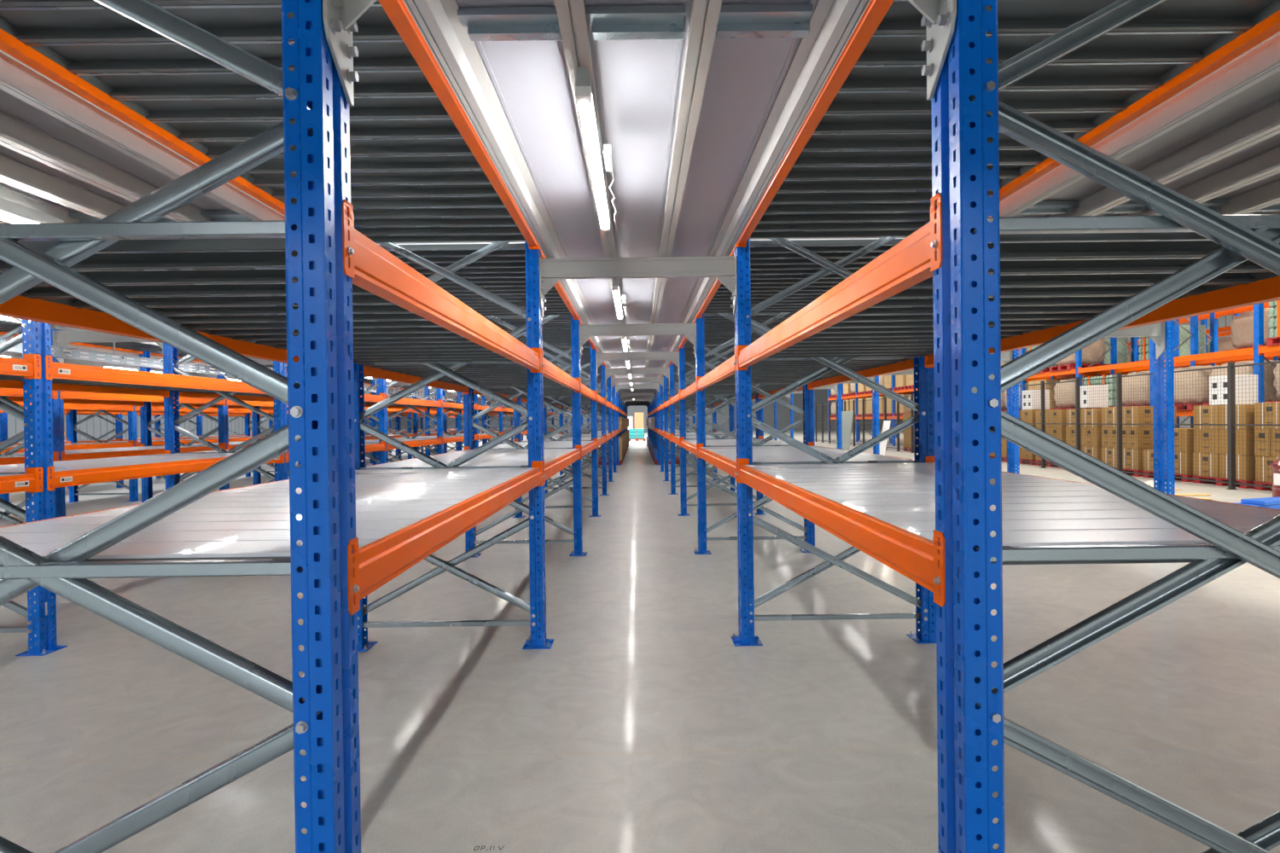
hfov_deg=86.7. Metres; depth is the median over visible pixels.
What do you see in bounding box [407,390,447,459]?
frame
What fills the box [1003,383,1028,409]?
load
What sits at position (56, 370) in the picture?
beam
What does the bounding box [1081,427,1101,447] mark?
carton
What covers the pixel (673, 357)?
beam
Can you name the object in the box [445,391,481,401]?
beam
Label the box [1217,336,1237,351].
load
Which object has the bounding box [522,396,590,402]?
deck
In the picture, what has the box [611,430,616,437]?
beam
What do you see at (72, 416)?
frame
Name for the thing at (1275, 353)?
beam
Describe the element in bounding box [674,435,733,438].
deck
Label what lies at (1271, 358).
beam
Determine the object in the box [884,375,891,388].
load
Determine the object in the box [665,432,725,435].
deck
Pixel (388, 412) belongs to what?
beam
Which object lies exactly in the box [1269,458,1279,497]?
drum
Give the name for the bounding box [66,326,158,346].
ceiling
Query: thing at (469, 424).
frame
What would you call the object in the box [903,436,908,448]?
carton
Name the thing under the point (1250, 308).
beam
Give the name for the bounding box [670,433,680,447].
beam
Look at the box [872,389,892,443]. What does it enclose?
frame
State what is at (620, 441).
carton
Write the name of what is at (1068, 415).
carton
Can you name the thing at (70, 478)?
beam
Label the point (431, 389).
beam
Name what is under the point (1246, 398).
carton
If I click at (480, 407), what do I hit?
beam
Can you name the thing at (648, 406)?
frame
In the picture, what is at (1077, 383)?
fence panel
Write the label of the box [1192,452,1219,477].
carton
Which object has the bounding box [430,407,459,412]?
beam
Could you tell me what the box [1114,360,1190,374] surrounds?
beam
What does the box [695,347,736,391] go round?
beam
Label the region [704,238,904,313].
deck
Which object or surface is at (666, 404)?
beam
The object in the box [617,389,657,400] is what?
beam
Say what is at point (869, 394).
beam
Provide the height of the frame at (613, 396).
2.720 m
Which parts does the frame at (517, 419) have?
upright post, upright post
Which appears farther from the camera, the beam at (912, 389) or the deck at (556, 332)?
the beam at (912, 389)
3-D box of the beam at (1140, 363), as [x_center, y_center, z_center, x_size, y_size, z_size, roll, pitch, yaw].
[12.509,-1.575,17.939,0.085,0.210,2.684,-1,0,0]
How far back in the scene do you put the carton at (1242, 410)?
12.46 m
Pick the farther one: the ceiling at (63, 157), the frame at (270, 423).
the frame at (270, 423)
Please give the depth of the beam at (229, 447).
9.92 m
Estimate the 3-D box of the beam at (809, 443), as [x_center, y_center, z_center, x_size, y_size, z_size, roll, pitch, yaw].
[1.760,0.243,5.579,0.071,0.150,2.788,-1,0,0]
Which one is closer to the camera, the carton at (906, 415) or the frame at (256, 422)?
the frame at (256, 422)
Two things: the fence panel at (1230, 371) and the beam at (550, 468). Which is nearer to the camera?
the beam at (550, 468)
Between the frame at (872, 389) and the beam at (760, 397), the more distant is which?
the frame at (872, 389)
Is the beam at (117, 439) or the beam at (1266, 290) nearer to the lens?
the beam at (1266, 290)
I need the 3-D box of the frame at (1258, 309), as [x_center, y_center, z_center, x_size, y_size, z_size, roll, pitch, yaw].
[13.032,-2.505,13.734,1.100,7.200,0.120,-1,0,0]
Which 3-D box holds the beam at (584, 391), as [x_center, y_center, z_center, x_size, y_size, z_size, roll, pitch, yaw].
[-0.649,-0.433,8.384,0.063,0.150,2.788,-1,0,0]
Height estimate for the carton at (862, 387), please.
0.900 m
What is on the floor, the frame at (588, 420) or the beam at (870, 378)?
the frame at (588, 420)
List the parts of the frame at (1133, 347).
upright post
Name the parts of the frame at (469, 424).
upright post, upright post, foot plate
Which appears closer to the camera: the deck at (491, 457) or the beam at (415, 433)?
the deck at (491, 457)
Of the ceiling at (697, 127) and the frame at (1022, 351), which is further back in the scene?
the frame at (1022, 351)
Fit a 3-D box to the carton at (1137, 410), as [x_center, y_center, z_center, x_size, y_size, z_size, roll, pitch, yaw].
[11.243,-0.222,15.309,0.426,0.463,0.582,-1,0,0]
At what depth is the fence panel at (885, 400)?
29.26 m
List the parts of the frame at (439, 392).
upright post, upright post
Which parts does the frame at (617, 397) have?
upright post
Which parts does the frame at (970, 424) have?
upright post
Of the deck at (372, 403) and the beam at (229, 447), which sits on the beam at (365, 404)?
the deck at (372, 403)
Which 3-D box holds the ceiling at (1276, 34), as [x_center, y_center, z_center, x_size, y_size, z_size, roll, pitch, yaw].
[0.813,-8.387,24.941,66.000,0.100,118.000,-1,0,0]
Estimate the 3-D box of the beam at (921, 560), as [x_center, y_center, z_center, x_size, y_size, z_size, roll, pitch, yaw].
[0.631,0.279,2.755,0.071,0.150,2.788,-1,0,0]
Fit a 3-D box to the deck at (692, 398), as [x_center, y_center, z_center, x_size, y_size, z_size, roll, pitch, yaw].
[1.158,-0.493,11.211,1.132,0.046,2.640,-1,0,0]
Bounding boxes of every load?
[830,389,836,395]
[831,401,836,415]
[843,383,851,394]
[843,400,849,411]
[849,383,858,393]
[858,398,866,414]
[866,397,872,413]
[878,375,884,386]
[878,396,884,413]
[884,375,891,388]
[884,395,896,413]
[896,394,910,413]
[906,374,913,385]
[1000,390,1006,409]
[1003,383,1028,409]
[1028,379,1060,408]
[1053,378,1085,407]
[1054,337,1105,366]
[1122,370,1165,406]
[1128,350,1131,362]
[1164,365,1220,404]
[1209,360,1279,401]
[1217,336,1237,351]
[1229,308,1271,349]
[1273,360,1279,398]
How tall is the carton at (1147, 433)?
0.480 m
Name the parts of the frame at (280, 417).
upright post, upright post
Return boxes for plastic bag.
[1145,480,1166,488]
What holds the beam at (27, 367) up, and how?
attached to the frame
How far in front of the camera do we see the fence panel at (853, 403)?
33.50 m
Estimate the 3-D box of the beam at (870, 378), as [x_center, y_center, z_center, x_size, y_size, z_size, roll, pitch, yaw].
[3.536,-0.950,15.447,3.608,0.420,0.118,-1,0,0]
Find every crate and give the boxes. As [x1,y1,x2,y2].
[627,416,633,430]
[629,429,636,432]
[629,432,636,436]
[634,413,643,440]
[636,431,644,435]
[636,435,644,438]
[637,428,644,432]
[653,449,670,459]
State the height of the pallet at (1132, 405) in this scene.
0.145 m
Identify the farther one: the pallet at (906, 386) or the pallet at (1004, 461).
the pallet at (906, 386)
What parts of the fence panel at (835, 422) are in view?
fence post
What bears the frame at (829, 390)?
on the floor
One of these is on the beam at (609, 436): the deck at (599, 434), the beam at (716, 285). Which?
the deck at (599, 434)
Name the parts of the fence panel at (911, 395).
fence post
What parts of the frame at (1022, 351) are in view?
upright post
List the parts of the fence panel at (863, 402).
fence post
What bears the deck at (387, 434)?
on the beam
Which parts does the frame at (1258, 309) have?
upright post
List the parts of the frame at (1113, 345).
upright post, upright post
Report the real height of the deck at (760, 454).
0.046 m
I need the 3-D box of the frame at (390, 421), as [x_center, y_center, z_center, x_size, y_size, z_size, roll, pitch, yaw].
[-12.455,-0.087,32.311,1.185,2.715,0.120,-1,0,0]
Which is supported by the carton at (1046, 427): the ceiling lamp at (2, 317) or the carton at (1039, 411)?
the carton at (1039, 411)
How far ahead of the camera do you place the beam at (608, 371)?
12.59 m
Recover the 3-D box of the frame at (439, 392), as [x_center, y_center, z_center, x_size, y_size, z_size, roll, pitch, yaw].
[-4.272,-0.038,12.603,1.275,2.720,0.170,-1,0,0]
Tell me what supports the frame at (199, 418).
on the floor
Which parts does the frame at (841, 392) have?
upright post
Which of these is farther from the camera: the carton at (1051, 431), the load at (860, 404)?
the load at (860, 404)
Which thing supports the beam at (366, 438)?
attached to the frame at (256, 422)
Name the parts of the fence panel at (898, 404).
fence post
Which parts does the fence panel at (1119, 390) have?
rail, rail, fence post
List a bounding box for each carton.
[605,417,622,430]
[606,436,622,460]
[651,417,663,429]
[849,399,859,414]
[858,383,866,392]
[895,374,906,387]
[902,413,908,421]
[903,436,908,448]
[1001,442,1006,457]
[1020,409,1047,425]
[1020,447,1035,459]
[1022,389,1049,409]
[1035,409,1048,426]
[1035,426,1053,433]
[1035,454,1047,461]
[1047,427,1065,442]
[1048,409,1066,427]
[1065,408,1081,427]
[1065,427,1081,446]
[1080,384,1107,407]
[1081,408,1101,427]
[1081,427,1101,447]
[1081,446,1101,460]
[1101,407,1117,426]
[1101,447,1117,467]
[1102,426,1117,448]
[1110,427,1117,448]
[1122,406,1156,427]
[1122,427,1128,448]
[1122,448,1153,470]
[1128,427,1156,448]
[1142,449,1156,471]
[1164,406,1176,426]
[1164,428,1193,452]
[1164,451,1193,474]
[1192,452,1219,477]
[1193,405,1219,429]
[1193,429,1219,453]
[1209,374,1257,405]
[1219,404,1265,430]
[1219,429,1254,454]
[1219,453,1255,480]
[1254,401,1279,429]
[1254,429,1270,456]
[1255,455,1279,482]
[1270,429,1279,456]
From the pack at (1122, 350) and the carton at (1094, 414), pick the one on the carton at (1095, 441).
the carton at (1094, 414)
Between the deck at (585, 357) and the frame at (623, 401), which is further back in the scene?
the frame at (623, 401)
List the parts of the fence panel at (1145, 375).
rail, rail, rail, fence post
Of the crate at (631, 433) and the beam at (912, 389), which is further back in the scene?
the crate at (631, 433)
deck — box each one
[0,0,526,243]
[0,238,511,363]
[0,321,180,351]
[0,374,202,390]
[0,453,234,472]
[0,455,24,458]
[0,467,535,561]
[0,474,18,476]
[11,442,110,447]
[11,445,205,454]
[17,440,94,443]
[88,436,188,440]
[90,438,214,442]
[150,350,287,366]
[184,443,375,453]
[188,390,273,397]
[192,441,255,445]
[204,436,266,438]
[360,378,371,383]
[363,362,562,387]
[364,401,398,404]
[365,434,407,436]
[365,438,434,442]
[365,448,576,467]
[378,242,571,316]
[390,385,409,388]
[390,404,445,407]
[395,435,473,438]
[432,433,487,436]
[483,314,590,346]
[486,386,583,396]
[491,441,593,448]
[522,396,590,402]
[522,436,602,441]
[542,346,592,363]
[552,363,600,374]
[552,402,601,406]
[552,433,610,436]
[570,373,607,381]
[585,381,607,387]
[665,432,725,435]
[667,372,705,380]
[667,380,695,385]
[674,361,723,372]
[674,401,724,404]
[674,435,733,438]
[682,438,788,446]
[684,312,796,344]
[684,344,734,361]
[685,395,752,401]
[692,384,791,395]
[701,445,913,462]
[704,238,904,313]
[714,358,913,383]
[745,462,1279,565]
[749,0,1279,238]
[766,232,1279,358]
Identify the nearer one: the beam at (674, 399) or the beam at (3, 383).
the beam at (3, 383)
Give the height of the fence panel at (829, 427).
2.300 m
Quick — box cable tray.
[0,338,526,407]
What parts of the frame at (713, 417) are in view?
upright post, upright post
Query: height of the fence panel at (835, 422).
2.300 m
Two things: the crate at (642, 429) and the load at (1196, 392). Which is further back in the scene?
the crate at (642, 429)
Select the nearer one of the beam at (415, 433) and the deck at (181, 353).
the deck at (181, 353)
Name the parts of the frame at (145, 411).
upright post, upright post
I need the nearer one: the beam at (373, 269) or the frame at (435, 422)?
the beam at (373, 269)
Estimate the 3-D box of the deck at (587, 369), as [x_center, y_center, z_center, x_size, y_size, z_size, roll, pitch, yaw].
[-1.247,-1.200,14.017,1.132,0.043,2.640,-1,0,0]
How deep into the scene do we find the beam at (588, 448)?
8.18 m
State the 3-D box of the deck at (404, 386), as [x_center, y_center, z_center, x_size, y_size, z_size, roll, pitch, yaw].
[-6.619,-1.175,19.635,1.132,0.043,2.640,-1,0,0]
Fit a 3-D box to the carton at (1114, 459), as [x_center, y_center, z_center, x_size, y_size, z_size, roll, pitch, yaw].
[11.239,0.723,15.911,0.426,0.463,0.582,-1,0,0]
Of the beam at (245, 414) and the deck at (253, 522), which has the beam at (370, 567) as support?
the deck at (253, 522)
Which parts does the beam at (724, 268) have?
plate, plate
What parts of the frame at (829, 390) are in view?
upright post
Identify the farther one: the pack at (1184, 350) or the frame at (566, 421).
the frame at (566, 421)
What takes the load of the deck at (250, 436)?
on the beam
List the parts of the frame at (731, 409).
upright post, upright post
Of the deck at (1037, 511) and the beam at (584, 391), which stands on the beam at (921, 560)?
the deck at (1037, 511)
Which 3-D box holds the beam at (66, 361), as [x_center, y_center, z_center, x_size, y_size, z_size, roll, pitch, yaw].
[-8.276,-0.796,9.760,2.208,0.345,0.118,-1,0,0]
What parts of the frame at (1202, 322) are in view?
upright post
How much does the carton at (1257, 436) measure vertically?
0.480 m
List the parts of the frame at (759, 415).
upright post, upright post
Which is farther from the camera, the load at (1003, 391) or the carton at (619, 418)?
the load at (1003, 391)
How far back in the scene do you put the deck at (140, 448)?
8.40 m
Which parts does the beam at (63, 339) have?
plate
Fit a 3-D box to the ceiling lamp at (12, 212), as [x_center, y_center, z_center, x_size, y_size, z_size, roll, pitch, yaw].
[-2.765,-0.937,2.902,0.090,0.109,2.000,-1,0,0]
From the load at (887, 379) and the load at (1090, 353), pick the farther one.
the load at (887, 379)
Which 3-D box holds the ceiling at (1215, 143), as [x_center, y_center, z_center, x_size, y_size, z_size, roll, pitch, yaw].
[3.584,-1.114,2.756,3.531,0.088,2.820,-1,0,0]
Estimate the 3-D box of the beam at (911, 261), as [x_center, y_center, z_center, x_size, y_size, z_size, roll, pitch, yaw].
[0.622,-0.406,2.749,0.071,0.150,2.788,-1,0,0]
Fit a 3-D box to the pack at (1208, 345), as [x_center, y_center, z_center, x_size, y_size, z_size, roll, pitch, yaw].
[18.090,-2.315,21.906,1.025,0.855,1.110,-1,0,0]
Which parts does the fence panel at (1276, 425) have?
rail, rail, rail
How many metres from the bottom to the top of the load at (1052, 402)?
0.892 m
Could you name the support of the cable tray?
hanging from the beam
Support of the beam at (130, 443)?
attached to the frame
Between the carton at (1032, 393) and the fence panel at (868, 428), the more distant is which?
the fence panel at (868, 428)
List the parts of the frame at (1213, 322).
upright post, upright post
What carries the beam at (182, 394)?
attached to the frame at (280, 417)
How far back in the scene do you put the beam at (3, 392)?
6.47 m
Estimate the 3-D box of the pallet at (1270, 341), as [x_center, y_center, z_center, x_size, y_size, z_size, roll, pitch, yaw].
[13.045,-1.682,12.990,1.200,0.145,1.000,-1,0,0]
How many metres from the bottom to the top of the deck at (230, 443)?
0.046 m
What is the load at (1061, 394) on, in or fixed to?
on the pallet
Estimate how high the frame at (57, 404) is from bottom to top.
2.720 m
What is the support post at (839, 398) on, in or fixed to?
on the floor
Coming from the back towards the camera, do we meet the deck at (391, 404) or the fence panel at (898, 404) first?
the fence panel at (898, 404)
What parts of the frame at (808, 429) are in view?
upright post, foot plate, upright post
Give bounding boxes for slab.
[1231,502,1279,509]
[1240,496,1279,506]
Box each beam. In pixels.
[0,28,285,215]
[0,295,299,363]
[0,331,143,354]
[0,354,41,379]
[0,379,169,397]
[0,387,58,399]
[0,440,134,453]
[0,451,58,465]
[0,467,43,494]
[0,479,287,528]
[5,411,120,414]
[6,395,144,407]
[9,450,170,465]
[13,401,133,411]
[14,438,120,445]
[45,355,266,394]
[46,453,284,491]
[52,331,162,363]
[59,390,225,405]
[61,442,226,460]
[64,359,139,371]
[76,409,174,413]
[76,413,157,416]
[121,412,200,415]
[121,436,200,441]
[134,405,217,413]
[135,438,218,447]
[150,353,203,362]
[151,401,255,408]
[173,372,235,378]
[174,391,275,401]
[179,412,246,415]
[200,413,251,416]
[206,435,252,437]
[224,356,287,379]
[226,399,288,407]
[226,442,251,449]
[227,408,288,414]
[228,436,264,442]
[259,406,275,409]
[285,441,386,463]
[322,0,956,106]
[342,199,542,372]
[347,460,544,615]
[360,366,469,394]
[360,393,385,402]
[360,403,374,407]
[365,436,376,440]
[366,446,470,466]
[374,380,424,394]
[378,0,540,250]
[385,393,442,407]
[386,436,442,451]
[387,405,427,411]
[387,407,416,413]
[387,411,408,414]
[389,432,417,438]
[400,413,422,417]
[400,429,423,433]
[415,387,457,399]
[416,409,445,413]
[417,432,445,436]
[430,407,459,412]
[442,399,477,410]
[442,433,477,444]
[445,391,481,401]
[471,389,517,401]
[477,403,502,412]
[477,431,502,439]
[502,407,513,412]
[520,397,527,403]
[539,255,737,317]
[540,247,579,319]
[541,349,581,392]
[543,444,581,484]
[579,318,596,349]
[579,322,696,359]
[580,378,596,401]
[581,438,597,459]
[595,351,679,377]
[596,390,605,405]
[597,434,606,448]
[604,400,611,408]
[605,366,669,386]
[605,431,611,441]
[610,377,663,392]
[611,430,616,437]
[615,384,659,397]
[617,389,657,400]
[620,393,654,403]
[622,395,652,405]
[623,399,651,403]
[624,401,650,407]
[625,402,648,407]
[626,404,647,409]
[663,399,669,407]
[663,431,670,442]
[669,393,679,404]
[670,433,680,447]
[678,317,695,348]
[679,377,696,400]
[680,436,697,457]
[695,246,734,319]
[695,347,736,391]
[696,443,737,482]
[734,0,894,248]
[735,192,942,370]
[736,458,945,607]
[758,386,804,399]
[784,393,791,401]
[791,389,804,393]
[807,359,917,389]
[808,442,913,459]
[814,384,837,396]
[837,377,874,393]
[841,395,855,400]
[855,393,872,398]
[855,416,872,419]
[883,369,917,375]
[892,388,913,393]
[897,391,912,394]
[924,275,1279,367]
[925,456,1279,510]
[989,9,1279,201]
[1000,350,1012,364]
[1025,376,1051,381]
[1027,367,1076,378]
[1053,370,1110,379]
[1077,360,1149,374]
[1082,372,1131,378]
[1099,369,1149,376]
[1103,321,1164,359]
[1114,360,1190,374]
[1134,364,1210,372]
[1155,345,1253,366]
[1169,313,1210,324]
[1175,356,1273,368]
[1176,410,1193,416]
[1195,351,1279,366]
[1205,325,1231,334]
[1207,331,1231,338]
[1215,302,1272,319]
[1215,357,1273,366]
[1258,344,1279,355]
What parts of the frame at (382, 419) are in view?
upright post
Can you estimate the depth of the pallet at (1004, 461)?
20.52 m
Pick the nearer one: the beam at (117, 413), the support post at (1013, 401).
the support post at (1013, 401)
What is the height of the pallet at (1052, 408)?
0.145 m
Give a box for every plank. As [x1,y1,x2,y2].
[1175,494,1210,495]
[1193,497,1212,500]
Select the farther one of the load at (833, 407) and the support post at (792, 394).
the load at (833, 407)
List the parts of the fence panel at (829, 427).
fence post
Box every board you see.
[835,411,853,450]
[879,420,890,455]
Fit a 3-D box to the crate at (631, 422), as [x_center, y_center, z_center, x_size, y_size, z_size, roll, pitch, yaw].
[-0.956,0.043,56.999,0.700,1.800,1.000,-1,0,0]
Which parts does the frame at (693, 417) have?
upright post, upright post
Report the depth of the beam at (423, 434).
19.52 m
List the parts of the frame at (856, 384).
upright post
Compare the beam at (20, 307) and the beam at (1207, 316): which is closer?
the beam at (20, 307)
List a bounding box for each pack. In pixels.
[1026,345,1058,367]
[1084,374,1130,406]
[1104,337,1128,364]
[1138,325,1205,360]
[1207,340,1210,353]
[1268,300,1279,337]
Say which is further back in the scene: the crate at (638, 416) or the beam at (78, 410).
the crate at (638, 416)
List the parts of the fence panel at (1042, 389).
rail, rail, fence post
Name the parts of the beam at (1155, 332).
plate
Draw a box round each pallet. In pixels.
[597,459,622,465]
[653,457,680,465]
[863,390,872,394]
[893,386,904,390]
[904,384,913,389]
[990,455,1018,462]
[1015,458,1047,465]
[1035,459,1061,468]
[1036,367,1075,373]
[1048,364,1110,372]
[1049,407,1100,409]
[1113,405,1150,407]
[1114,467,1181,477]
[1142,471,1213,482]
[1164,403,1204,410]
[1192,475,1272,488]
[1223,345,1267,351]
[1253,481,1272,490]
[1265,337,1279,345]
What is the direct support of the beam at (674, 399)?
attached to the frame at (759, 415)
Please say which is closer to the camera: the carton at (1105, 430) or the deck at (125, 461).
the deck at (125, 461)
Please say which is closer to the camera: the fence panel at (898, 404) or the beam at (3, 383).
the beam at (3, 383)
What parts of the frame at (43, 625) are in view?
upright post, foot plate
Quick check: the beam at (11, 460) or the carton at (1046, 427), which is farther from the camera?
the carton at (1046, 427)
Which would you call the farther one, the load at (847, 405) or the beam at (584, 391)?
the load at (847, 405)
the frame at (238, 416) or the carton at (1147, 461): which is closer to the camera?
the carton at (1147, 461)
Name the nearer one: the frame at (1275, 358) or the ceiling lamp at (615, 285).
the ceiling lamp at (615, 285)
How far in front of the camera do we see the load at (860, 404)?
38.12 m
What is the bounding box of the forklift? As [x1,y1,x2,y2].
[30,414,66,438]
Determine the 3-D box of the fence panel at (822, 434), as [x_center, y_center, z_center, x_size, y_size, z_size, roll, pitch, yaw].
[10.558,-0.222,39.877,0.160,2.300,1.410,-1,0,0]
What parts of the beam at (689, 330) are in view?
plate, plate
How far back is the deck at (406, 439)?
11.64 m
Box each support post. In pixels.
[773,401,777,440]
[790,393,793,438]
[813,389,814,446]
[836,384,842,449]
[872,376,879,454]
[1006,349,1019,473]
[1152,320,1175,494]
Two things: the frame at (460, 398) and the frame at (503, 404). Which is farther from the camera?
the frame at (503, 404)
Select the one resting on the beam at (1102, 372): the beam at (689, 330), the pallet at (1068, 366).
the pallet at (1068, 366)
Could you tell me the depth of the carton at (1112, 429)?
15.79 m
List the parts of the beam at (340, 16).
plate, plate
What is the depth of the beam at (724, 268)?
4.13 m
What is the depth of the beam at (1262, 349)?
13.47 m
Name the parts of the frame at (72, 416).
upright post, upright post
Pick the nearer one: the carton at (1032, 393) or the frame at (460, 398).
the frame at (460, 398)
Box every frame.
[0,0,360,852]
[0,317,67,656]
[0,325,65,524]
[0,412,12,502]
[65,412,123,488]
[66,405,141,502]
[139,351,229,503]
[154,414,202,478]
[162,343,288,490]
[174,413,217,482]
[228,415,261,468]
[244,413,289,477]
[251,366,301,484]
[268,419,275,465]
[353,241,553,651]
[360,378,388,464]
[364,379,378,465]
[364,417,372,463]
[367,418,391,453]
[372,385,418,465]
[376,379,443,464]
[388,416,401,459]
[395,414,424,455]
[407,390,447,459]
[417,417,431,450]
[424,386,478,455]
[434,394,464,452]
[434,418,456,450]
[455,395,487,450]
[457,391,503,451]
[463,314,587,557]
[481,395,514,444]
[488,401,513,443]
[502,404,528,436]
[504,402,523,443]
[512,346,601,517]
[526,403,553,439]
[543,363,609,495]
[546,407,567,432]
[546,411,558,428]
[558,373,614,482]
[570,381,617,472]
[581,387,620,465]
[587,391,621,455]
[592,394,622,453]
[597,401,623,448]
[647,406,669,442]
[648,404,669,442]
[650,398,674,440]
[651,400,679,447]
[652,393,681,448]
[654,392,688,453]
[657,385,695,465]
[658,382,697,471]
[663,372,717,481]
[669,361,735,494]
[677,344,766,516]
[693,312,814,554]
[731,237,936,646]
[827,389,843,429]
[840,384,859,438]
[855,383,872,442]
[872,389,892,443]
[891,375,913,446]
[930,0,1279,852]
[1020,348,1053,410]
[1075,337,1117,408]
[1098,337,1137,376]
[1137,337,1140,360]
[1149,315,1198,428]
[1171,312,1217,427]
[1200,308,1239,353]
[1253,302,1279,402]
[1273,341,1279,360]
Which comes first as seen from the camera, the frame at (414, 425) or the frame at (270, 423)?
the frame at (414, 425)
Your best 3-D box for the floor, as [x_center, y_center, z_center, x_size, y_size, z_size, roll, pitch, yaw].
[0.934,1.212,25.014,66.000,0.100,118.000,-1,0,0]
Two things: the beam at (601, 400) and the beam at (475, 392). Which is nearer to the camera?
the beam at (475, 392)
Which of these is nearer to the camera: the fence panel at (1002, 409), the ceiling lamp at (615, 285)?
the ceiling lamp at (615, 285)
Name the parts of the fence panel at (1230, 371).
rail, rail, rail, fence post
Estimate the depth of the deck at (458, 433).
16.85 m
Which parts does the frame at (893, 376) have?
upright post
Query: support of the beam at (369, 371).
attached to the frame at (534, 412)
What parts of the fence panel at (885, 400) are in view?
fence post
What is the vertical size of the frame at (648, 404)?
2.715 m
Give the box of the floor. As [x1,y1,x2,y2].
[0,429,1279,852]
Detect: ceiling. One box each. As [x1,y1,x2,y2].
[0,31,1279,244]
[0,52,285,223]
[0,319,66,331]
[0,334,139,359]
[20,354,210,372]
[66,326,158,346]
[402,0,871,378]
[612,373,659,384]
[618,382,656,389]
[988,33,1279,217]
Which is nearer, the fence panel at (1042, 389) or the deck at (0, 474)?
the deck at (0, 474)
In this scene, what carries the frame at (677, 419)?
on the floor
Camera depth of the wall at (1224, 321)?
39.59 m
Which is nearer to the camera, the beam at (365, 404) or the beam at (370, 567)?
the beam at (370, 567)
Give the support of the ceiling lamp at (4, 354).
attached to the ceiling at (17, 355)
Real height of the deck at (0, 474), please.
0.046 m
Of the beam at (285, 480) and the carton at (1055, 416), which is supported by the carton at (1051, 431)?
the carton at (1055, 416)
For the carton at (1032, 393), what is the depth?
19.07 m
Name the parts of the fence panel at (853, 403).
fence post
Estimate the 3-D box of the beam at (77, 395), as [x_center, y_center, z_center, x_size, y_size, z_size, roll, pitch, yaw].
[-5.999,-0.365,8.364,0.063,0.150,2.788,-1,0,0]
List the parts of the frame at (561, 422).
upright post, upright post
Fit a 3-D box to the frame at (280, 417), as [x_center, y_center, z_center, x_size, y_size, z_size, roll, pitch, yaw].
[-4.249,0.004,6.963,1.275,2.720,0.170,-1,0,0]
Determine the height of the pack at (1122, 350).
0.855 m
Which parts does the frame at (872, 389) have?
upright post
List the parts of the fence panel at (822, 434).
fence post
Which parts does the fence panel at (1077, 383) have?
rail, rail, fence post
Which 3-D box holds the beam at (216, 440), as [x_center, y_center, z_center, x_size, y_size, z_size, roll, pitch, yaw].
[-9.412,0.320,13.995,0.063,0.150,2.788,-1,0,0]
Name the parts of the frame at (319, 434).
upright post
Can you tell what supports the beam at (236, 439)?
attached to the frame at (196, 415)
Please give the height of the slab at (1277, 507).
0.070 m
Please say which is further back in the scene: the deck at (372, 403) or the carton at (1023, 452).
the carton at (1023, 452)
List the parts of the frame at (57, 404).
upright post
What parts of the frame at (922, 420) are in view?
upright post, foot plate, foot plate, upright post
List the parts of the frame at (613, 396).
upright post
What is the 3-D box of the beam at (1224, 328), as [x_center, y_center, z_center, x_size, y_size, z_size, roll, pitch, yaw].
[17.586,-2.923,19.749,0.085,0.210,2.684,-1,0,0]
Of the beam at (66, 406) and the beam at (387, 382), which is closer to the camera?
the beam at (66, 406)
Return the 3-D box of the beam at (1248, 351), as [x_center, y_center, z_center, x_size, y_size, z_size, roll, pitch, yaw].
[12.521,-1.554,15.139,0.085,0.210,2.684,-1,0,0]
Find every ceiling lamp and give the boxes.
[0,197,63,223]
[0,315,47,324]
[0,352,15,358]
[104,366,162,372]
[575,65,618,251]
[611,279,626,319]
[621,336,630,351]
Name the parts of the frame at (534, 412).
upright post, foot plate, upright post, foot plate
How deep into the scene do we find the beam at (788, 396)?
23.89 m
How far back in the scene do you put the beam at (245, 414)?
16.88 m
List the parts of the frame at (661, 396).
upright post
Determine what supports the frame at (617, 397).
on the floor
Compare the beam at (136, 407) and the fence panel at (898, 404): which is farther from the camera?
the fence panel at (898, 404)
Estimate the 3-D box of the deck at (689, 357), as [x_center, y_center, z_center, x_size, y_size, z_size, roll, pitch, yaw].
[1.149,-1.208,11.206,1.132,0.043,2.640,-1,0,0]
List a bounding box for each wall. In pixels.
[7,413,369,442]
[387,389,902,433]
[1104,313,1240,428]
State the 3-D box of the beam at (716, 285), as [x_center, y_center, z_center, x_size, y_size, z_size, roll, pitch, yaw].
[0.606,-1.171,5.564,0.063,0.150,2.788,-1,0,0]
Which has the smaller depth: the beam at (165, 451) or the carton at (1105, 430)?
the beam at (165, 451)
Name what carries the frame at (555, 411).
on the floor
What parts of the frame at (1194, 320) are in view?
upright post, upright post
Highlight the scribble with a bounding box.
[473,845,504,850]
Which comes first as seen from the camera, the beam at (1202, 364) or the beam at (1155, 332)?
the beam at (1155, 332)
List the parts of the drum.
lid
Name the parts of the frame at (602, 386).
upright post, upright post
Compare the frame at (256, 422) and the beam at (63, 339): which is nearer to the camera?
the beam at (63, 339)
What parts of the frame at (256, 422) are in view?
upright post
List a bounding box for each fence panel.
[814,403,817,442]
[815,402,823,442]
[822,401,830,443]
[829,402,837,442]
[844,400,855,446]
[853,398,864,444]
[863,399,872,442]
[878,396,886,449]
[884,397,899,451]
[898,394,913,453]
[989,390,1008,460]
[1015,380,1047,468]
[1042,377,1080,465]
[1077,372,1122,471]
[1119,367,1173,482]
[1172,361,1238,489]
[1232,361,1279,488]
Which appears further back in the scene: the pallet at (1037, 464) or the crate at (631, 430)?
the crate at (631, 430)
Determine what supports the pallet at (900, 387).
on the beam at (912, 389)

